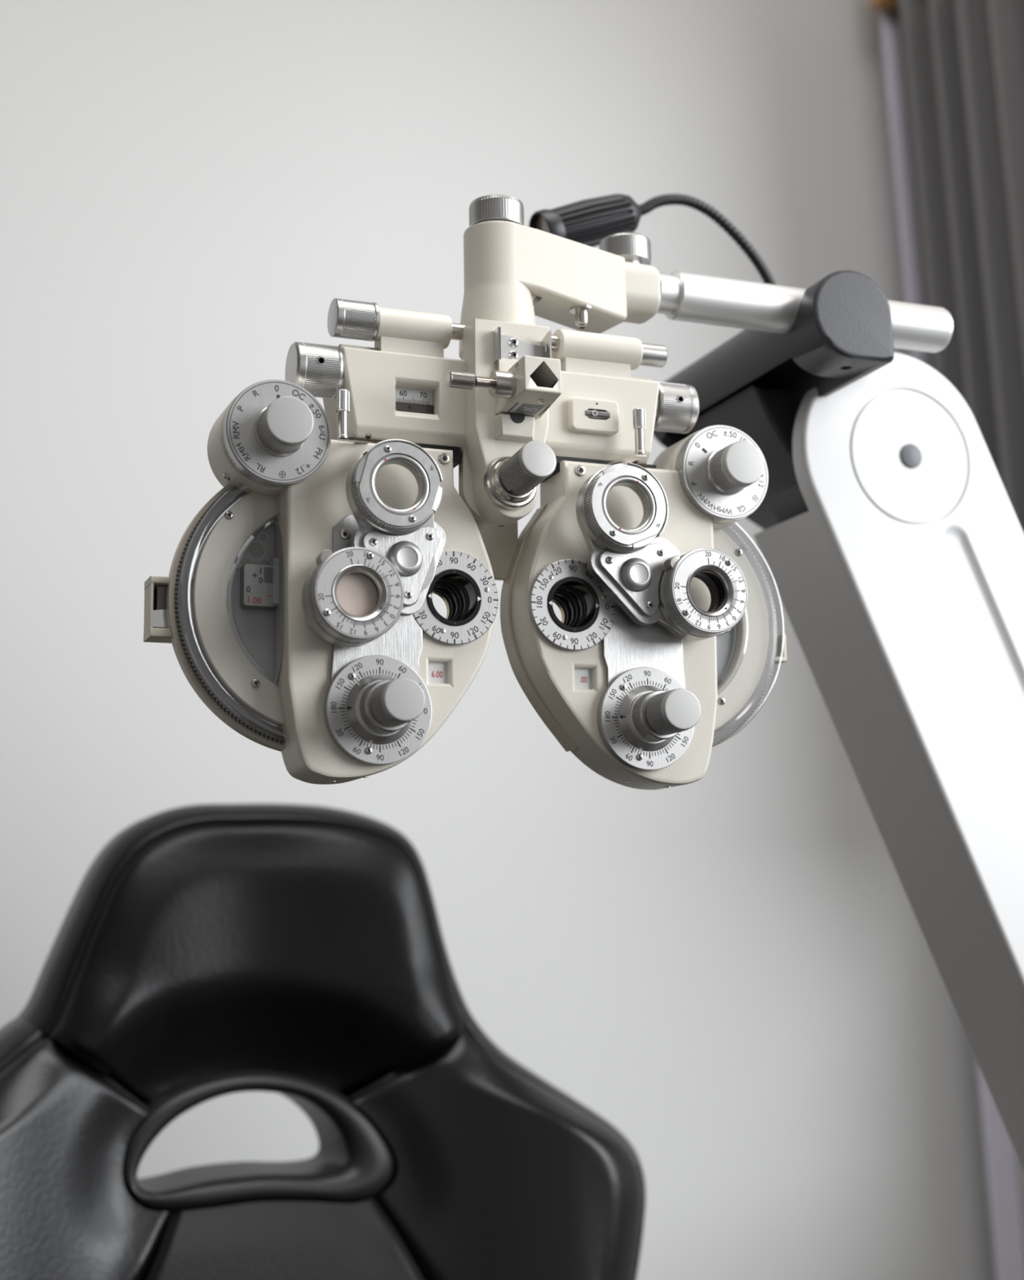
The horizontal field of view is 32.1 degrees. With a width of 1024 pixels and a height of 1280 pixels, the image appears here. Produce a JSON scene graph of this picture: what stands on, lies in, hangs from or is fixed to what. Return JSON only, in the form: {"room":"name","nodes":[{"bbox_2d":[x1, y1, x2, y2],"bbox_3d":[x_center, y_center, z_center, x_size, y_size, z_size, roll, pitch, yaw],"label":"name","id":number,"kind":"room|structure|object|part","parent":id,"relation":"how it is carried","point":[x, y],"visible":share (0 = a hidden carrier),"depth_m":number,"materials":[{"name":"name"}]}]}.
{"room":"examination room","nodes":[
{"label":"examination room","id":0,"kind":"room"},
{"bbox_2d":[0,0,995,1279],"bbox_3d":[-1.058,-0.047,1.390,3.610,2.700,0.120,3,-10,-22],"label":"wall","id":1,"kind":"structure","parent":0,"point":[734,968],"depth_m":1.74,"materials":[{"name":"grey paint"}]},
{"bbox_2d":[1015,1152,1023,1245],"bbox_3d":[1.325,-0.302,0.092,0.160,2.700,4.100,3,-10,-22],"label":"wall","id":2,"kind":"structure","parent":0,"point":[1020,1173],"depth_m":1.81,"materials":[{"name":"grey paint"}]},
{"bbox_2d":[871,0,900,12],"bbox_3d":[0.901,-0.927,0.877,0.108,0.067,2.452,3,-10,-22],"label":"curtain rod","id":3,"kind":"object","parent":2,"relation":"attached to","point":[886,5],"visible":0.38,"depth_m":1.97,"materials":[{"name":"brown wood"}]},
{"bbox_2d":[880,0,1023,1279],"bbox_3d":[0.520,0.293,1.718,0.135,2.046,0.254,3,-10,-22],"label":"curtain","id":4,"kind":"object","parent":3,"relation":"hanging from","point":[954,69],"visible":0.59,"depth_m":1.82,"materials":[{"name":"grey fabric"}]},
{"bbox_3d":[-0.278,0.989,-0.713,3.610,0.060,4.220,3,-10,-22],"label":"floor","id":5,"kind":"structure","parent":0,"visible":0},
{"bbox_2d":[0,803,646,1279],"bbox_3d":[-0.082,0.644,0.939,0.594,1.157,0.682,3,-10,-22],"label":"chair","id":6,"kind":"object","parent":5,"relation":"on","point":[298,953],"visible":1,"depth_m":1.23,"materials":[{"name":"black leather"}]},
{"bbox_2d":[653,270,1023,1171],"bbox_3d":[0.389,0.523,1.057,0.712,1.418,0.300,3,-10,-22],"label":"instrument arm","id":7,"kind":"object","parent":5,"relation":"on","point":[891,544],"visible":0.93,"depth_m":1.05,"materials":[{"name":"white metal"}]},
{"bbox_2d":[143,194,786,790],"bbox_3d":[-0.005,-0.081,0.888,0.340,0.305,0.106,3,-10,-22],"label":"phoropter","id":8,"kind":"object","parent":7,"relation":"attached to","point":[353,511],"visible":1,"depth_m":0.88,"materials":[{"name":"beige metal"}]},
{"bbox_2d":[153,586,168,628],"bbox_3d":[-0.164,-0.015,0.845,0.016,0.020,0.002,3,-10,-22],"label":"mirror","id":9,"kind":"object","parent":8,"relation":"on","point":[161,593],"depth_m":0.84,"materials":[{"name":"grey mirror"}]},
{"bbox_3d":[-0.116,-0.019,0.850,0.074,0.126,0.007,3,-10,-22],"label":"panel","id":10,"kind":"part","parent":8,"relation":"part of","materials":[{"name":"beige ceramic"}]},
{"bbox_3d":[-0.110,-0.020,0.844,0.001,0.083,0.020,3,-10,-22],"label":"flank panel","id":11,"kind":"part","parent":8,"relation":"part of","materials":[{"name":"grey"}]},
{"bbox_3d":[-0.106,-0.100,0.830,0.025,0.025,0.016,3,-10,-22],"label":"auxiliary knob","id":12,"kind":"part","parent":8,"relation":"part of","materials":[{"name":"silver metal"}]},
{"bbox_3d":[-0.092,-0.132,0.871,0.024,0.026,0.026,3,-10,-22],"label":"pupil distance knob","id":13,"kind":"part","parent":8,"relation":"part of","materials":[{"name":"silver metal"}]},
{"bbox_3d":[-0.081,-0.102,0.844,0.005,0.014,0.005,3,-10,-22],"label":"vergence lever","id":14,"kind":"part","parent":8,"relation":"part of","materials":[{"name":"silver metal"}]},
{"bbox_3d":[-0.075,-0.095,0.853,0.004,0.006,0.028,-5,-10,24],"label":"lever arm","id":15,"kind":"part","parent":8,"relation":"part of","materials":[{"name":"silver metal"}]},
{"bbox_3d":[-0.076,-0.157,0.875,0.018,0.019,0.019,3,-10,-22],"label":"level knob","id":16,"kind":"part","parent":8,"relation":"part of","materials":[{"name":"silver metal"}]},
{"bbox_3d":[-0.065,-0.016,0.846,0.046,0.088,0.002,3,-10,-22],"label":"brushed plate","id":17,"kind":"part","parent":8,"relation":"part of","materials":[{"name":"silver metal"}]},
{"bbox_3d":[-0.058,0.031,0.825,0.025,0.025,0.012,3,-10,-22],"label":"cylinder axis knob","id":18,"kind":"part","parent":8,"relation":"part of","materials":[{"name":"silver metal"}]},
{"bbox_3d":[-0.052,0.029,0.811,0.021,0.021,0.017,3,-10,-22],"label":"cylinder power knob","id":19,"kind":"part","parent":8,"relation":"part of","materials":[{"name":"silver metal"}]},
{"bbox_3d":[-0.064,-0.045,0.841,0.069,0.096,0.005,3,-10,-22],"label":"turret arm","id":20,"kind":"part","parent":8,"relation":"part of","materials":[{"name":"silver metal"}]},
{"bbox_3d":[-0.053,-0.073,0.835,0.040,0.041,0.003,3,-10,-22],"label":"plate","id":21,"kind":"part","parent":8,"relation":"part of","materials":[{"name":"silver metal"}]},
{"bbox_3d":[-0.058,-0.091,0.882,0.060,0.008,0.024,3,-10,-22],"label":"slide rail","id":22,"kind":"part","parent":8,"relation":"part of","materials":[{"name":"black"}]},
{"bbox_3d":[-0.030,-0.155,0.894,0.030,0.008,0.008,3,-10,-22],"label":"guide rod","id":23,"kind":"part","parent":8,"relation":"part of","materials":[{"name":"silver metal"}]},
{"bbox_3d":[-0.015,-0.052,0.909,0.037,0.042,0.006,3,-10,-22],"label":"stem","id":24,"kind":"part","parent":8,"relation":"part of","materials":[{"name":"beige plastic"}]},
{"bbox_3d":[-0.007,-0.180,0.922,0.041,0.066,0.041,3,-10,-22],"label":"hanger post","id":25,"kind":"part","parent":8,"relation":"part of","materials":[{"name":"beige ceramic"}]},
{"bbox_3d":[0.000,-0.077,0.868,0.027,0.027,0.012,3,-10,-22],"label":"tilt screw seat","id":26,"kind":"part","parent":8,"relation":"part of","materials":[{"name":"silver metal"}]},
{"bbox_3d":[0.007,-0.082,0.852,0.019,0.021,0.025,3,-10,-22],"label":"tilt knob","id":27,"kind":"part","parent":8,"relation":"part of","materials":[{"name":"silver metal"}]},
{"bbox_3d":[0.020,-0.153,0.913,0.030,0.008,0.008,3,-10,-22],"label":"guide rod","id":28,"kind":"part","parent":8,"relation":"part of","materials":[{"name":"silver metal"}]},
{"bbox_3d":[0.043,-0.086,0.922,0.060,0.008,0.024,3,-10,-22],"label":"slide rail","id":29,"kind":"part","parent":8,"relation":"part of","materials":[{"name":"black"}]},
{"bbox_3d":[0.063,-0.208,0.981,0.028,0.025,0.028,3,-10,-22],"label":"clamp knob","id":30,"kind":"part","parent":8,"relation":"part of","materials":[{"name":"silver metal"}]},
{"bbox_3d":[0.059,-0.092,0.906,0.021,0.002,0.006,-9,-12,40],"label":"lever arm","id":31,"kind":"part","parent":8,"relation":"part of","materials":[{"name":"beige metal"}]},
{"bbox_3d":[0.057,-0.066,0.878,0.041,0.041,0.003,3,-10,-22],"label":"plate","id":32,"kind":"part","parent":8,"relation":"part of","materials":[{"name":"silver metal"}]},
{"bbox_3d":[0.072,-0.043,0.896,0.084,0.083,0.005,3,-10,-22],"label":"turret arm","id":33,"kind":"part","parent":8,"relation":"part of","materials":[{"name":"silver metal"}]},
{"bbox_3d":[0.065,-0.101,0.903,0.005,0.014,0.005,3,-10,-22],"label":"vergence lever","id":34,"kind":"part","parent":8,"relation":"part of","materials":[{"name":"silver metal"}]},
{"bbox_3d":[0.066,-0.009,0.898,0.046,0.088,0.002,3,-10,-22],"label":"brushed plate","id":35,"kind":"part","parent":8,"relation":"part of","materials":[{"name":"silver metal"}]},
{"bbox_3d":[0.072,-0.150,0.934,0.016,0.012,0.012,3,-10,-22],"label":"rod","id":36,"kind":"part","parent":8,"relation":"part of","materials":[{"name":"silver metal"}]},
{"bbox_3d":[0.072,0.037,0.876,0.025,0.025,0.012,3,-10,-22],"label":"cylinder axis knob","id":37,"kind":"part","parent":8,"relation":"part of","materials":[{"name":"silver metal"}]},
{"bbox_3d":[0.078,0.035,0.862,0.021,0.021,0.017,3,-10,-22],"label":"cylinder power knob","id":38,"kind":"part","parent":8,"relation":"part of","materials":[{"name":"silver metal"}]},
{"bbox_3d":[0.079,-0.123,0.939,0.024,0.026,0.026,3,-10,-22],"label":"pupil distance knob","id":39,"kind":"part","parent":8,"relation":"part of","materials":[{"name":"silver metal"}]},
{"bbox_3d":[0.115,-0.089,0.917,0.025,0.025,0.016,3,-10,-22],"label":"auxiliary knob","id":40,"kind":"part","parent":8,"relation":"part of","materials":[{"name":"silver metal"}]},
{"bbox_3d":[0.101,-0.008,0.936,0.074,0.126,0.007,3,-10,-22],"label":"panel","id":41,"kind":"part","parent":8,"relation":"part of","materials":[{"name":"beige metal"}]},
{"bbox_2d":[528,193,776,284],"bbox_3d":[0.093,-0.228,1.067,0.173,0.086,0.028,3,-10,-22],"label":"cable","id":42,"kind":"object","parent":7,"relation":"on","point":[588,222],"visible":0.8,"depth_m":1.05,"materials":[{"name":"black rubber"}]},
{"bbox_3d":[0.426,0.399,1.101,0.550,1.030,0.070,3,-10,-22],"label":"arm","id":43,"kind":"part","parent":7,"relation":"part of","materials":[{"name":"white paint"}]}
]}

